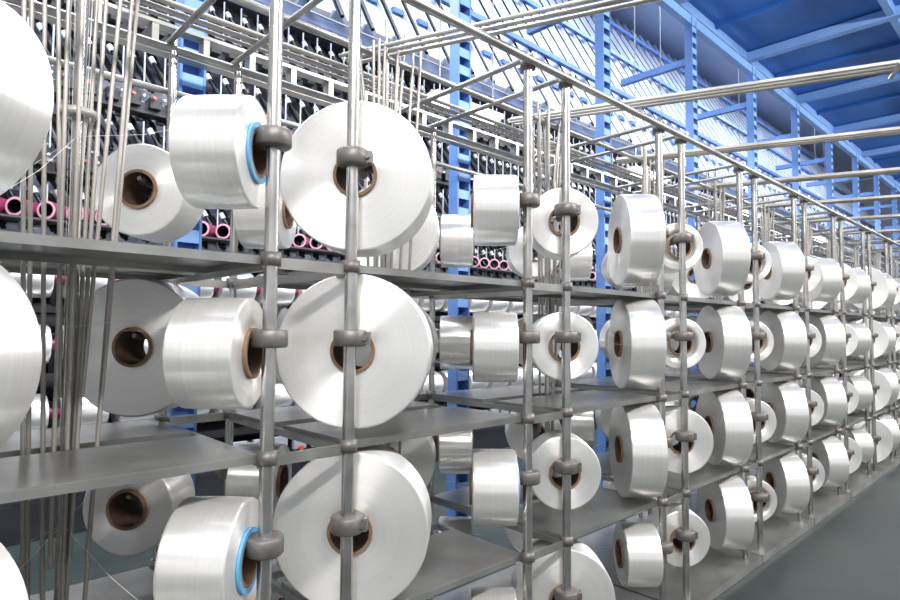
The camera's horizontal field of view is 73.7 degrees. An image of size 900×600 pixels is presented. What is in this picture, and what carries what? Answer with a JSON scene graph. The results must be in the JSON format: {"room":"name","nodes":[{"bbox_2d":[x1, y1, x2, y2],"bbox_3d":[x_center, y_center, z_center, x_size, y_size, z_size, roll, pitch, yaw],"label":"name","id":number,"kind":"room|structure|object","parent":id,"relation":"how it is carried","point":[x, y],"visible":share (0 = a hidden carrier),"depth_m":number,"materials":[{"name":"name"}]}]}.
{"room":"textile factory","nodes":[
{"label":"textile factory","id":0,"kind":"room"},
{"bbox_2d":[5,430,899,599],"bbox_3d":[7.847,1.710,9.071,36.000,0.100,18.000,3,-4,-44],"label":"floor","id":1,"kind":"structure","parent":0,"point":[853,553],"depth_m":3.04,"materials":[{"name":"grey concrete"}]},
{"bbox_2d":[0,0,899,599],"bbox_3d":[6.413,0.364,5.689,20.838,2.230,4.925,3,-4,-44],"label":"rack","id":2,"kind":"object","parent":1,"relation":"on","point":[70,458],"visible":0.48,"depth_m":1.82,"materials":[{"name":"metal"}]},
{"bbox_2d":[0,542,28,599],"bbox_3d":[-0.843,0.509,0.876,0.382,0.382,0.146,0,-3,1],"label":"yarn bobbin","id":3,"kind":"object","parent":2,"relation":"on","point":[12,585],"visible":1,"depth_m":0.92,"materials":[{"name":"fabric"}]},
{"bbox_2d":[0,265,41,446],"bbox_3d":[-0.840,0.090,0.897,0.382,0.382,0.146,0,-3,1],"label":"yarn bobbin","id":4,"kind":"object","parent":2,"relation":"on","point":[20,336],"visible":1,"depth_m":0.92,"materials":[{"name":"fabric"}]},
{"bbox_2d":[0,0,53,194],"bbox_3d":[-0.838,-0.330,0.918,0.386,0.386,0.146,0,-3,1],"label":"yarn bobbin","id":5,"kind":"object","parent":2,"relation":"on","point":[26,79],"visible":1,"depth_m":0.93,"materials":[{"name":"fabric"}]},
{"bbox_2d":[83,474,194,555],"bbox_3d":[-0.836,0.547,1.624,0.242,0.242,0.146,0,-3,1],"label":"yarn bobbin","id":6,"kind":"object","parent":2,"relation":"on","point":[123,526],"visible":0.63,"depth_m":1.56,"materials":[{"name":"fabric"}]},
{"bbox_2d":[83,278,199,416],"bbox_3d":[-0.834,0.127,1.645,0.368,0.368,0.146,0,-3,1],"label":"yarn bobbin","id":7,"kind":"object","parent":2,"relation":"on","point":[135,386],"visible":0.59,"depth_m":1.58,"materials":[{"name":"fabric"}]},
{"bbox_2d":[95,144,203,242],"bbox_3d":[-0.831,-0.292,1.666,0.252,0.252,0.146,0,-3,1],"label":"yarn bobbin","id":8,"kind":"object","parent":2,"relation":"on","point":[164,217],"visible":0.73,"depth_m":1.60,"materials":[{"name":"fabric"}]},
{"bbox_2d":[153,496,257,599],"bbox_3d":[-0.479,0.529,1.224,0.152,0.246,0.249,0,-3,-1],"label":"yarn bobbin","id":9,"kind":"object","parent":2,"relation":"on","point":[200,555],"visible":0.91,"depth_m":1.14,"materials":[{"name":"fabric"}]},
{"bbox_2d":[162,298,262,408],"bbox_3d":[-0.477,0.110,1.245,0.152,0.230,0.234,0,-3,-2],"label":"yarn bobbin","id":10,"kind":"object","parent":2,"relation":"on","point":[209,362],"visible":0.91,"depth_m":1.15,"materials":[{"name":"fabric"}]},
{"bbox_2d":[168,95,266,208],"bbox_3d":[-0.473,-0.309,1.266,0.152,0.234,0.237,0,-3,-2],"label":"yarn bobbin","id":11,"kind":"object","parent":2,"relation":"on","point":[215,163],"visible":0.89,"depth_m":1.17,"materials":[{"name":"fabric"}]},
{"bbox_2d":[225,442,291,515],"bbox_3d":[-0.588,0.560,1.862,0.151,0.232,0.236,0,-3,-2],"label":"yarn bobbin","id":12,"kind":"object","parent":2,"relation":"on","point":[242,481],"visible":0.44,"depth_m":1.77,"materials":[{"name":"fabric"}]},
{"bbox_2d":[233,186,296,248],"bbox_3d":[-0.582,-0.278,1.904,0.151,0.232,0.236,0,-3,-2],"label":"yarn bobbin","id":13,"kind":"object","parent":2,"relation":"on","point":[249,224],"visible":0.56,"depth_m":1.83,"materials":[{"name":"fabric"}]},
{"bbox_2d":[255,576,286,599],"bbox_3d":[-0.591,0.970,1.842,0.146,0.243,0.243,0,-3,1],"label":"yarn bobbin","id":14,"kind":"object","parent":2,"relation":"on","point":[274,596],"visible":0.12,"depth_m":1.83,"materials":[{"name":"fabric"}]},
{"bbox_2d":[261,306,287,383],"bbox_3d":[-0.585,0.141,1.883,0.151,0.242,0.246,0,-3,-2],"label":"yarn bobbin","id":15,"kind":"object","parent":2,"relation":"on","point":[281,311],"visible":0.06,"depth_m":1.84,"materials":[{"name":"fabric"}]},
{"bbox_2d":[272,445,431,599],"bbox_3d":[-0.232,0.543,1.462,0.370,0.370,0.146,0,-3,1],"label":"yarn bobbin","id":16,"kind":"object","parent":2,"relation":"on","point":[387,557],"visible":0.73,"depth_m":1.40,"materials":[{"name":"fabric"}]},
{"bbox_2d":[276,274,432,428],"bbox_3d":[-0.229,0.124,1.483,0.370,0.370,0.146,0,-3,1],"label":"yarn bobbin","id":17,"kind":"object","parent":2,"relation":"on","point":[310,368],"visible":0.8,"depth_m":1.42,"materials":[{"name":"fabric"}]},
{"bbox_2d":[280,101,433,257],"bbox_3d":[-0.226,-0.296,1.504,0.368,0.368,0.146,0,-3,1],"label":"yarn bobbin","id":18,"kind":"object","parent":2,"relation":"on","point":[397,203],"visible":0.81,"depth_m":1.44,"materials":[{"name":"fabric"}]},
{"bbox_2d":[356,304,437,368],"bbox_3d":[-0.222,0.161,2.231,0.352,0.352,0.146,0,-3,1],"label":"yarn bobbin","id":19,"kind":"object","parent":2,"relation":"on","point":[363,353],"visible":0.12,"depth_m":2.16,"materials":[{"name":"fabric"}]},
{"bbox_2d":[357,185,439,270],"bbox_3d":[-0.219,-0.259,2.252,0.358,0.358,0.146,0,-3,1],"label":"yarn bobbin","id":20,"kind":"object","parent":2,"relation":"on","point":[424,245],"visible":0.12,"depth_m":2.18,"materials":[{"name":"fabric"}]},
{"bbox_2d":[387,436,435,487],"bbox_3d":[-0.225,0.581,2.210,0.342,0.342,0.146,0,-3,1],"label":"yarn bobbin","id":21,"kind":"object","parent":2,"relation":"on","point":[420,452],"visible":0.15,"depth_m":2.14,"materials":[{"name":"fabric"}]},
{"bbox_2d":[438,315,472,369],"bbox_3d":[0.027,0.175,2.469,0.152,0.222,0.227,1,-3,-2],"label":"yarn bobbin","id":22,"kind":"object","parent":2,"relation":"on","point":[454,332],"visible":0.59,"depth_m":2.37,"materials":[{"name":"fabric"}]},
{"bbox_2d":[437,430,473,473],"bbox_3d":[0.024,0.594,2.448,0.152,0.222,0.226,1,-3,-2],"label":"yarn bobbin","id":23,"kind":"object","parent":2,"relation":"on","point":[454,450],"visible":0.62,"depth_m":2.35,"materials":[{"name":"fabric"}]},
{"bbox_2d":[438,516,472,535],"bbox_3d":[0.021,1.004,2.428,0.151,0.242,0.245,0,-3,-1],"label":"yarn bobbin","id":24,"kind":"object","parent":2,"relation":"on","point":[463,524],"visible":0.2,"depth_m":2.39,"materials":[{"name":"fabric"}]},
{"bbox_2d":[439,214,474,267],"bbox_3d":[0.030,-0.245,2.490,0.152,0.222,0.226,1,-3,-2],"label":"yarn bobbin","id":25,"kind":"object","parent":2,"relation":"on","point":[455,252],"visible":0.84,"depth_m":2.39,"materials":[{"name":"fabric"}]},
{"bbox_2d":[471,587,516,599],"bbox_3d":[0.129,0.972,1.790,0.146,0.212,0.212,0,-3,1],"label":"yarn bobbin","id":26,"kind":"object","parent":2,"relation":"on","point":[477,593],"visible":1,"depth_m":1.77,"materials":[{"name":"fabric"}]},
{"bbox_2d":[469,449,519,525],"bbox_3d":[0.132,0.563,1.810,0.146,0.226,0.226,0,-2,1],"label":"yarn bobbin","id":27,"kind":"object","parent":2,"relation":"on","point":[494,476],"visible":1,"depth_m":1.72,"materials":[{"name":"fabric"}]},
{"bbox_2d":[470,312,519,381],"bbox_3d":[0.135,0.143,1.831,0.146,0.214,0.214,0,-3,1],"label":"yarn bobbin","id":28,"kind":"object","parent":2,"relation":"on","point":[494,336],"visible":0.99,"depth_m":1.74,"materials":[{"name":"fabric"}]},
{"bbox_2d":[471,174,519,245],"bbox_3d":[0.138,-0.276,1.852,0.152,0.218,0.223,1,-3,-2],"label":"yarn bobbin","id":29,"kind":"object","parent":2,"relation":"on","point":[495,198],"visible":1,"depth_m":1.76,"materials":[{"name":"fabric"}]},
{"bbox_2d":[505,499,539,551],"bbox_3d":[0.384,1.024,2.776,0.268,0.268,0.146,0,-3,1],"label":"yarn bobbin","id":30,"kind":"object","parent":2,"relation":"on","point":[517,542],"visible":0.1,"depth_m":2.71,"materials":[{"name":"fabric"}]},
{"bbox_2d":[506,227,558,278],"bbox_3d":[0.393,-0.225,2.838,0.250,0.250,0.146,0,-3,1],"label":"yarn bobbin","id":31,"kind":"object","parent":2,"relation":"on","point":[514,254],"visible":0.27,"depth_m":2.77,"materials":[{"name":"fabric"}]},
{"bbox_2d":[505,412,561,458],"bbox_3d":[0.387,0.614,2.796,0.256,0.256,0.146,0,-3,1],"label":"yarn bobbin","id":32,"kind":"object","parent":2,"relation":"on","point":[513,432],"visible":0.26,"depth_m":2.73,"materials":[{"name":"fabric"}]},
{"bbox_2d":[518,315,560,367],"bbox_3d":[0.390,0.195,2.817,0.244,0.244,0.146,0,-3,1],"label":"yarn bobbin","id":33,"kind":"object","parent":2,"relation":"on","point":[534,317],"visible":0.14,"depth_m":2.75,"materials":[{"name":"fabric"}]},
{"bbox_2d":[511,539,614,599],"bbox_3d":[0.378,0.986,2.028,0.332,0.332,0.146,0,-3,1],"label":"yarn bobbin","id":34,"kind":"object","parent":2,"relation":"on","point":[589,575],"visible":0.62,"depth_m":1.97,"materials":[{"name":"fabric"}]},
{"bbox_2d":[532,188,597,259],"bbox_3d":[0.386,-0.262,2.090,0.234,0.234,0.146,0,-3,1],"label":"yarn bobbin","id":35,"kind":"object","parent":2,"relation":"on","point":[546,241],"visible":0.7,"depth_m":2.02,"materials":[{"name":"fabric"}]},
{"bbox_2d":[532,312,598,379],"bbox_3d":[0.383,0.157,2.069,0.232,0.232,0.146,0,-3,1],"label":"yarn bobbin","id":36,"kind":"object","parent":2,"relation":"on","point":[584,353],"visible":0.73,"depth_m":2.00,"materials":[{"name":"fabric"}]},
{"bbox_2d":[532,430,600,509],"bbox_3d":[0.380,0.577,2.048,0.244,0.244,0.146,0,-3,1],"label":"yarn bobbin","id":37,"kind":"object","parent":2,"relation":"on","point":[547,447],"visible":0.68,"depth_m":1.98,"materials":[{"name":"fabric"}]},
{"bbox_2d":[560,243,592,280],"bbox_3d":[0.641,-0.211,3.076,0.151,0.228,0.231,0,-3,-2],"label":"yarn bobbin","id":38,"kind":"object","parent":2,"relation":"on","point":[580,270],"visible":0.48,"depth_m":2.97,"materials":[{"name":"fabric"}]},
{"bbox_2d":[560,411,593,448],"bbox_3d":[0.636,0.628,3.034,0.151,0.266,0.269,0,-3,-1],"label":"yarn bobbin","id":39,"kind":"object","parent":2,"relation":"on","point":[582,424],"visible":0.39,"depth_m":2.91,"materials":[{"name":"fabric"}]},
{"bbox_2d":[599,320,609,358],"bbox_3d":[1.002,0.228,3.404,0.284,0.284,0.146,0,-3,1],"label":"yarn bobbin","id":40,"kind":"object","parent":2,"relation":"on","point":[603,337],"visible":0.1,"depth_m":3.38,"materials":[{"name":"fabric"}]},
{"bbox_2d":[601,252,636,288],"bbox_3d":[1.005,-0.191,3.425,0.256,0.256,0.146,0,-3,1],"label":"yarn bobbin","id":41,"kind":"object","parent":2,"relation":"on","point":[605,270],"visible":0.23,"depth_m":3.40,"materials":[{"name":"fabric"}]},
{"bbox_2d":[603,476,644,514],"bbox_3d":[0.996,1.057,3.362,0.254,0.254,0.146,0,-3,1],"label":"yarn bobbin","id":42,"kind":"object","parent":2,"relation":"on","point":[606,484],"visible":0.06,"depth_m":3.30,"materials":[{"name":"fabric"}]},
{"bbox_2d":[595,388,657,438],"bbox_3d":[0.999,0.648,3.383,0.340,0.340,0.146,0,-3,1],"label":"yarn bobbin","id":43,"kind":"object","parent":2,"relation":"on","point":[602,416],"visible":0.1,"depth_m":3.32,"materials":[{"name":"fabric"}]},
{"bbox_2d":[607,194,665,285],"bbox_3d":[0.750,-0.242,2.438,0.146,0.370,0.370,0,-3,1],"label":"yarn bobbin","id":44,"kind":"object","parent":2,"relation":"on","point":[635,254],"visible":1,"depth_m":2.30,"materials":[{"name":"fabric"}]},
{"bbox_2d":[608,299,666,388],"bbox_3d":[0.747,0.177,2.417,0.146,0.362,0.362,0,-3,1],"label":"yarn bobbin","id":45,"kind":"object","parent":2,"relation":"on","point":[637,323],"visible":1,"depth_m":2.28,"materials":[{"name":"fabric"}]},
{"bbox_2d":[609,403,667,497],"bbox_3d":[0.744,0.597,2.396,0.146,0.370,0.370,0,-3,1],"label":"yarn bobbin","id":46,"kind":"object","parent":2,"relation":"on","point":[638,447],"visible":0.94,"depth_m":2.26,"materials":[{"name":"fabric"}]},
{"bbox_2d":[613,522,663,586],"bbox_3d":[0.741,1.006,2.376,0.151,0.238,0.242,0,-3,-2],"label":"yarn bobbin","id":47,"kind":"object","parent":2,"relation":"on","point":[637,548],"visible":1,"depth_m":2.29,"materials":[{"name":"fabric"}]},
{"bbox_2d":[641,252,673,293],"bbox_3d":[1.253,-0.178,3.663,0.146,0.294,0.294,0,-4,1],"label":"yarn bobbin","id":48,"kind":"object","parent":2,"relation":"on","point":[668,277],"visible":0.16,"depth_m":3.54,"materials":[{"name":"fabric"}]},
{"bbox_2d":[646,503,709,566],"bbox_3d":[0.989,1.020,2.614,0.238,0.238,0.146,0,-3,1],"label":"yarn bobbin","id":49,"kind":"object","parent":2,"relation":"on","point":[699,548],"visible":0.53,"depth_m":2.55,"materials":[{"name":"fabric"}]},
{"bbox_2d":[664,223,702,272],"bbox_3d":[0.998,-0.229,2.676,0.212,0.212,0.146,0,-3,1],"label":"yarn bobbin","id":50,"kind":"object","parent":2,"relation":"on","point":[694,249],"visible":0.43,"depth_m":2.61,"materials":[{"name":"fabric"}]},
{"bbox_2d":[664,317,705,368],"bbox_3d":[0.995,0.191,2.655,0.233,0.233,0.146,-1,-3,1],"label":"yarn bobbin","id":51,"kind":"object","parent":2,"relation":"on","point":[696,348],"visible":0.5,"depth_m":2.59,"materials":[{"name":"fabric"}]},
{"bbox_2d":[657,406,713,473],"bbox_3d":[0.992,0.610,2.634,0.278,0.278,0.146,0,-3,1],"label":"yarn bobbin","id":52,"kind":"object","parent":2,"relation":"on","point":[700,450],"visible":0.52,"depth_m":2.57,"materials":[{"name":"fabric"}]},
{"bbox_2d":[674,394,699,412],"bbox_3d":[1.611,0.681,3.969,0.256,0.256,0.146,0,-3,1],"label":"yarn bobbin","id":53,"kind":"object","parent":2,"relation":"on","point":[676,402],"visible":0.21,"depth_m":3.91,"materials":[{"name":"fabric"}]},
{"bbox_2d":[669,267,709,298],"bbox_3d":[1.617,-0.158,4.011,0.336,0.336,0.146,0,-3,1],"label":"yarn bobbin","id":54,"kind":"object","parent":2,"relation":"on","point":[692,290],"visible":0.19,"depth_m":3.94,"materials":[{"name":"fabric"}]},
{"bbox_2d":[693,221,750,295],"bbox_3d":[1.361,-0.209,3.025,0.146,0.376,0.376,0,-3,1],"label":"yarn bobbin","id":55,"kind":"object","parent":2,"relation":"on","point":[724,271],"visible":0.94,"depth_m":2.90,"materials":[{"name":"fabric"}]},
{"bbox_2d":[696,305,751,379],"bbox_3d":[1.359,0.211,3.004,0.146,0.372,0.372,0,-3,1],"label":"yarn bobbin","id":56,"kind":"object","parent":2,"relation":"on","point":[728,351],"visible":0.94,"depth_m":2.87,"materials":[{"name":"fabric"}]},
{"bbox_2d":[696,389,753,465],"bbox_3d":[1.356,0.630,2.983,0.146,0.372,0.372,0,-3,1],"label":"yarn bobbin","id":57,"kind":"object","parent":2,"relation":"on","point":[728,411],"visible":0.8,"depth_m":2.85,"materials":[{"name":"fabric"}]},
{"bbox_2d":[697,474,754,549],"bbox_3d":[1.353,1.040,2.962,0.146,0.358,0.358,0,-3,1],"label":"yarn bobbin","id":58,"kind":"object","parent":2,"relation":"on","point":[725,505],"visible":0.84,"depth_m":2.84,"materials":[{"name":"fabric"}]},
{"bbox_2d":[723,283,760,302],"bbox_3d":[2.229,-0.124,4.597,0.334,0.334,0.146,0,-3,1],"label":"yarn bobbin","id":59,"kind":"object","parent":2,"relation":"on","point":[748,288],"visible":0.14,"depth_m":4.53,"materials":[{"name":"fabric"}]},
{"bbox_2d":[735,387,754,398],"bbox_3d":[2.223,0.715,4.555,0.342,0.342,0.146,0,-3,1],"label":"yarn bobbin","id":60,"kind":"object","parent":2,"relation":"on","point":[750,393],"visible":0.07,"depth_m":4.50,"materials":[{"name":"cardboard"}]},
{"bbox_2d":[738,474,776,521],"bbox_3d":[1.601,1.053,3.200,0.222,0.222,0.146,0,-3,1],"label":"yarn bobbin","id":61,"kind":"object","parent":2,"relation":"on","point":[769,507],"visible":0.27,"depth_m":3.13,"materials":[{"name":"fabric"}]},
{"bbox_2d":[745,243,770,283],"bbox_3d":[1.610,-0.195,3.263,0.212,0.212,0.146,0,-3,1],"label":"yarn bobbin","id":62,"kind":"object","parent":2,"relation":"on","point":[764,265],"visible":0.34,"depth_m":3.19,"materials":[{"name":"fabric"}]},
{"bbox_2d":[746,397,776,443],"bbox_3d":[1.604,0.644,3.221,0.232,0.232,0.146,0,-3,1],"label":"yarn bobbin","id":63,"kind":"object","parent":2,"relation":"on","point":[768,427],"visible":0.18,"depth_m":3.15,"materials":[{"name":"fabric"}]},
{"bbox_2d":[749,321,773,362],"bbox_3d":[1.607,0.224,3.242,0.222,0.222,0.146,0,-3,1],"label":"yarn bobbin","id":64,"kind":"object","parent":2,"relation":"on","point":[766,345],"visible":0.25,"depth_m":3.17,"materials":[{"name":"fabric"}]},
{"bbox_2d":[759,241,804,299],"bbox_3d":[1.973,-0.175,3.611,0.146,0.352,0.352,0,-3,1],"label":"yarn bobbin","id":65,"kind":"object","parent":2,"relation":"on","point":[785,278],"visible":0.8,"depth_m":3.48,"materials":[{"name":"fabric"}]},
{"bbox_2d":[771,299,792,305],"bbox_3d":[2.841,-0.091,5.183,0.282,0.282,0.146,0,-3,1],"label":"yarn bobbin","id":66,"kind":"object","parent":2,"relation":"on","point":[775,302],"visible":0.16,"depth_m":5.11,"materials":[{"name":"fabric"}]},
{"bbox_2d":[759,311,806,370],"bbox_3d":[1.970,0.244,3.590,0.146,0.362,0.362,0,-3,1],"label":"yarn bobbin","id":67,"kind":"object","parent":2,"relation":"on","point":[788,330],"visible":0.76,"depth_m":3.46,"materials":[{"name":"fabric"}]},
{"bbox_2d":[761,381,808,442],"bbox_3d":[1.968,0.664,3.569,0.146,0.366,0.366,0,-3,1],"label":"yarn bobbin","id":68,"kind":"object","parent":2,"relation":"on","point":[789,404],"visible":0.75,"depth_m":3.43,"materials":[{"name":"fabric"}]},
{"bbox_2d":[762,451,809,512],"bbox_3d":[1.965,1.073,3.548,0.146,0.352,0.352,0,-3,1],"label":"yarn bobbin","id":69,"kind":"object","parent":2,"relation":"on","point":[790,482],"visible":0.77,"depth_m":3.42,"materials":[{"name":"fabric"}]},
{"bbox_2d":[794,452,824,491],"bbox_3d":[2.213,1.087,3.786,0.232,0.232,0.146,0,-3,1],"label":"yarn bobbin","id":70,"kind":"object","parent":2,"relation":"on","point":[818,480],"visible":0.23,"depth_m":3.72,"materials":[{"name":"fabric"}]},
{"bbox_2d":[799,256,820,292],"bbox_3d":[2.222,-0.162,3.849,0.242,0.242,0.146,0,-3,1],"label":"yarn bobbin","id":71,"kind":"object","parent":2,"relation":"on","point":[814,277],"visible":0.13,"depth_m":3.78,"materials":[{"name":"fabric"}]},
{"bbox_2d":[792,301,827,308],"bbox_3d":[3.452,-0.057,5.769,0.322,0.322,0.146,0,-3,1],"label":"yarn bobbin","id":72,"kind":"object","parent":2,"relation":"on","point":[816,304],"visible":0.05,"depth_m":5.70,"materials":[{"name":"fabric"}]},
{"bbox_2d":[801,388,823,425],"bbox_3d":[2.216,0.677,3.807,0.242,0.242,0.146,0,-3,1],"label":"yarn bobbin","id":73,"kind":"object","parent":2,"relation":"on","point":[817,412],"visible":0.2,"depth_m":3.74,"materials":[{"name":"fabric"}]},
{"bbox_2d":[803,322,821,357],"bbox_3d":[2.219,0.258,3.828,0.232,0.232,0.146,0,-3,1],"label":"yarn bobbin","id":74,"kind":"object","parent":2,"relation":"on","point":[815,344],"visible":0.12,"depth_m":3.76,"materials":[{"name":"fabric"}]},
{"bbox_2d":[801,258,841,300],"bbox_3d":[2.585,-0.142,4.197,0.146,0.304,0.304,0,-3,1],"label":"yarn bobbin","id":75,"kind":"object","parent":2,"relation":"on","point":[829,286],"visible":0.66,"depth_m":4.07,"materials":[{"name":"fabric"}]},
{"bbox_2d":[801,376,846,424],"bbox_3d":[2.579,0.697,4.155,0.146,0.336,0.336,0,-3,1],"label":"yarn bobbin","id":76,"kind":"object","parent":2,"relation":"on","point":[831,391],"visible":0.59,"depth_m":4.02,"materials":[{"name":"fabric"}]},
{"bbox_2d":[803,315,845,364],"bbox_3d":[2.582,0.278,4.176,0.146,0.348,0.348,0,-3,1],"label":"yarn bobbin","id":77,"kind":"object","parent":2,"relation":"on","point":[832,331],"visible":0.55,"depth_m":4.04,"materials":[{"name":"fabric"}]},
{"bbox_2d":[802,435,848,486],"bbox_3d":[2.576,1.107,4.135,0.146,0.348,0.348,0,-3,1],"label":"yarn bobbin","id":78,"kind":"object","parent":2,"relation":"on","point":[833,457],"visible":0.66,"depth_m":4.00,"materials":[{"name":"fabric"}]},
{"bbox_2d":[824,263,857,301],"bbox_3d":[2.833,-0.128,4.435,0.284,0.284,0.146,0,-3,1],"label":"yarn bobbin","id":79,"kind":"object","parent":2,"relation":"on","point":[851,285],"visible":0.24,"depth_m":4.37,"materials":[{"name":"fabric"}]},
{"bbox_2d":[830,433,861,473],"bbox_3d":[2.825,1.120,4.373,0.276,0.276,0.146,0,-3,1],"label":"yarn bobbin","id":80,"kind":"object","parent":2,"relation":"on","point":[855,460],"visible":0.2,"depth_m":4.30,"materials":[{"name":"fabric"}]},
{"bbox_2d":[839,380,858,413],"bbox_3d":[2.828,0.711,4.393,0.250,0.250,0.146,0,-3,1],"label":"yarn bobbin","id":81,"kind":"object","parent":2,"relation":"on","point":[853,401],"visible":0.16,"depth_m":4.33,"materials":[{"name":"fabric"}]},
{"bbox_2d":[846,324,857,355],"bbox_3d":[2.831,0.291,4.414,0.258,0.258,0.146,0,-3,1],"label":"yarn bobbin","id":82,"kind":"object","parent":2,"relation":"on","point":[851,343],"visible":0.09,"depth_m":4.35,"materials":[{"name":"fabric"}]},
{"bbox_2d":[839,269,870,303],"bbox_3d":[3.197,-0.108,4.783,0.151,0.276,0.279,0,-3,-1],"label":"yarn bobbin","id":83,"kind":"object","parent":2,"relation":"on","point":[862,292],"visible":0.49,"depth_m":4.67,"materials":[{"name":"fabric"}]},
{"bbox_2d":[839,376,872,408],"bbox_3d":[3.191,0.731,4.741,0.151,0.260,0.263,0,-3,-1],"label":"yarn bobbin","id":84,"kind":"object","parent":2,"relation":"on","point":[864,389],"visible":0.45,"depth_m":4.63,"materials":[{"name":"fabric"}]},
{"bbox_2d":[841,429,873,460],"bbox_3d":[3.188,1.140,4.721,0.151,0.250,0.253,0,-3,-2],"label":"yarn bobbin","id":85,"kind":"object","parent":2,"relation":"on","point":[862,437],"visible":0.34,"depth_m":4.62,"materials":[{"name":"fabric"}]},
{"bbox_2d":[846,323,871,355],"bbox_3d":[3.194,0.311,4.762,0.151,0.262,0.265,0,-3,-1],"label":"yarn bobbin","id":86,"kind":"object","parent":2,"relation":"on","point":[863,332],"visible":0.43,"depth_m":4.65,"materials":[{"name":"fabric"}]},
{"bbox_2d":[845,267,888,309],"bbox_3d":[3.445,-0.095,5.021,0.362,0.362,0.146,0,-3,1],"label":"yarn bobbin","id":87,"kind":"object","parent":2,"relation":"on","point":[880,292],"visible":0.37,"depth_m":4.95,"materials":[{"name":"fabric"}]},
{"bbox_2d":[847,319,888,358],"bbox_3d":[3.442,0.325,5.000,0.334,0.334,0.146,0,-3,1],"label":"yarn bobbin","id":88,"kind":"object","parent":2,"relation":"on","point":[881,342],"visible":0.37,"depth_m":4.93,"materials":[{"name":"fabric"}]},
{"bbox_2d":[847,369,890,411],"bbox_3d":[3.439,0.744,4.979,0.352,0.352,0.146,0,-3,1],"label":"yarn bobbin","id":89,"kind":"object","parent":2,"relation":"on","point":[882,395],"visible":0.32,"depth_m":4.91,"materials":[{"name":"fabric"}]},
{"bbox_2d":[849,420,892,462],"bbox_3d":[3.437,1.154,4.959,0.369,0.369,0.146,-1,-3,1],"label":"yarn bobbin","id":90,"kind":"object","parent":2,"relation":"on","point":[885,445],"visible":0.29,"depth_m":4.89,"materials":[{"name":"fabric"}]},
{"bbox_2d":[867,273,896,310],"bbox_3d":[3.809,-0.075,5.369,0.146,0.342,0.342,0,-3,1],"label":"yarn bobbin","id":91,"kind":"object","parent":2,"relation":"on","point":[891,297],"visible":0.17,"depth_m":5.22,"materials":[{"name":"fabric"}]},
{"bbox_2d":[869,367,898,404],"bbox_3d":[3.803,0.764,5.327,0.146,0.336,0.336,0,-3,1],"label":"yarn bobbin","id":92,"kind":"object","parent":2,"relation":"on","point":[888,373],"visible":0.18,"depth_m":5.19,"materials":[{"name":"fabric"}]},
{"bbox_2d":[879,322,895,355],"bbox_3d":[3.806,0.345,5.348,0.150,0.302,0.305,0,-3,-1],"label":"yarn bobbin","id":93,"kind":"object","parent":2,"relation":"on","point":[891,333],"visible":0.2,"depth_m":5.22,"materials":[{"name":"fabric"}]},
{"bbox_2d":[876,414,899,451],"bbox_3d":[3.800,1.174,5.307,0.146,0.330,0.330,0,-3,1],"label":"yarn bobbin","id":94,"kind":"object","parent":2,"relation":"on","point":[889,421],"visible":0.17,"depth_m":5.17,"materials":[{"name":"fabric"}]},
{"bbox_2d":[883,278,899,313],"bbox_3d":[4.421,-0.041,5.956,0.146,0.354,0.354,0,-3,1],"label":"yarn bobbin","id":95,"kind":"object","parent":2,"relation":"on","point":[897,280],"visible":0.19,"depth_m":5.86,"materials":[{"name":"fabric"}]},
{"bbox_2d":[890,324,899,351],"bbox_3d":[4.054,0.358,5.586,0.266,0.266,0.146,-1,-3,1],"label":"yarn bobbin","id":96,"kind":"object","parent":2,"relation":"on","point":[897,329],"visible":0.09,"depth_m":5.52,"materials":[{"name":"fabric"}]},
{"bbox_2d":[0,0,899,546],"bbox_3d":[5.100,-1.878,12.018,27.177,7.322,2.410,3,-4,-44],"label":"machine","id":97,"kind":"object","parent":1,"relation":"on","point":[568,46],"visible":0.11,"depth_m":5.65,"materials":[{"name":"metal"}]},
{"bbox_2d":[167,0,899,539],"bbox_3d":[6.156,-0.340,9.616,24.150,4.025,0.800,3,-4,-44],"label":"columns","id":98,"kind":"structure","parent":1,"relation":"on","point":[191,80],"depth_m":4.42,"materials":[{"name":"metal"}]},
{"bbox_2d":[253,0,790,218],"bbox_3d":[2.681,-1.852,14.667,36.000,7.500,0.150,3,-4,-44],"label":"wall","id":99,"kind":"structure","parent":0,"point":[253,0],"depth_m":11.63,"materials":[{"name":"paint"}]},
{"bbox_2d":[610,0,872,182],"bbox_3d":[7.901,-5.931,9.453,36.000,0.120,18.000,3,-4,-44],"label":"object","id":100,"kind":"structure","parent":0,"point":[713,67],"depth_m":14.47,"materials":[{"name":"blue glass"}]},
{"bbox_2d":[471,107,503,123],"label":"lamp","id":101,"kind":"object","parent":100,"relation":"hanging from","point":[493,114],"depth_m":4.92,"materials":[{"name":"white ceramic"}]},
{"bbox_2d":[674,0,899,187],"bbox_3d":[8.644,-4.098,10.018,20.000,3.395,2.700,3,-4,-44],"label":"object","id":102,"kind":"structure","parent":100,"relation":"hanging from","point":[779,38],"depth_m":6.41,"materials":[{"name":"paint"}]},
{"bbox_2d":[813,128,825,242],"bbox_3d":[7.117,-3.435,11.575,0.750,4.664,0.120,3,-4,-44],"label":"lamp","id":103,"kind":"object","parent":100,"relation":"hanging from","point":[817,237],"visible":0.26,"depth_m":11.32,"materials":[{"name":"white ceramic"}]},
{"bbox_2d":[815,178,899,262],"bbox_3d":[20.500,-1.393,21.358,0.150,7.500,15.000,3,-4,-44],"label":"wall","id":104,"kind":"structure","parent":0,"point":[867,185],"depth_m":24.44,"materials":[{"name":"paint"}]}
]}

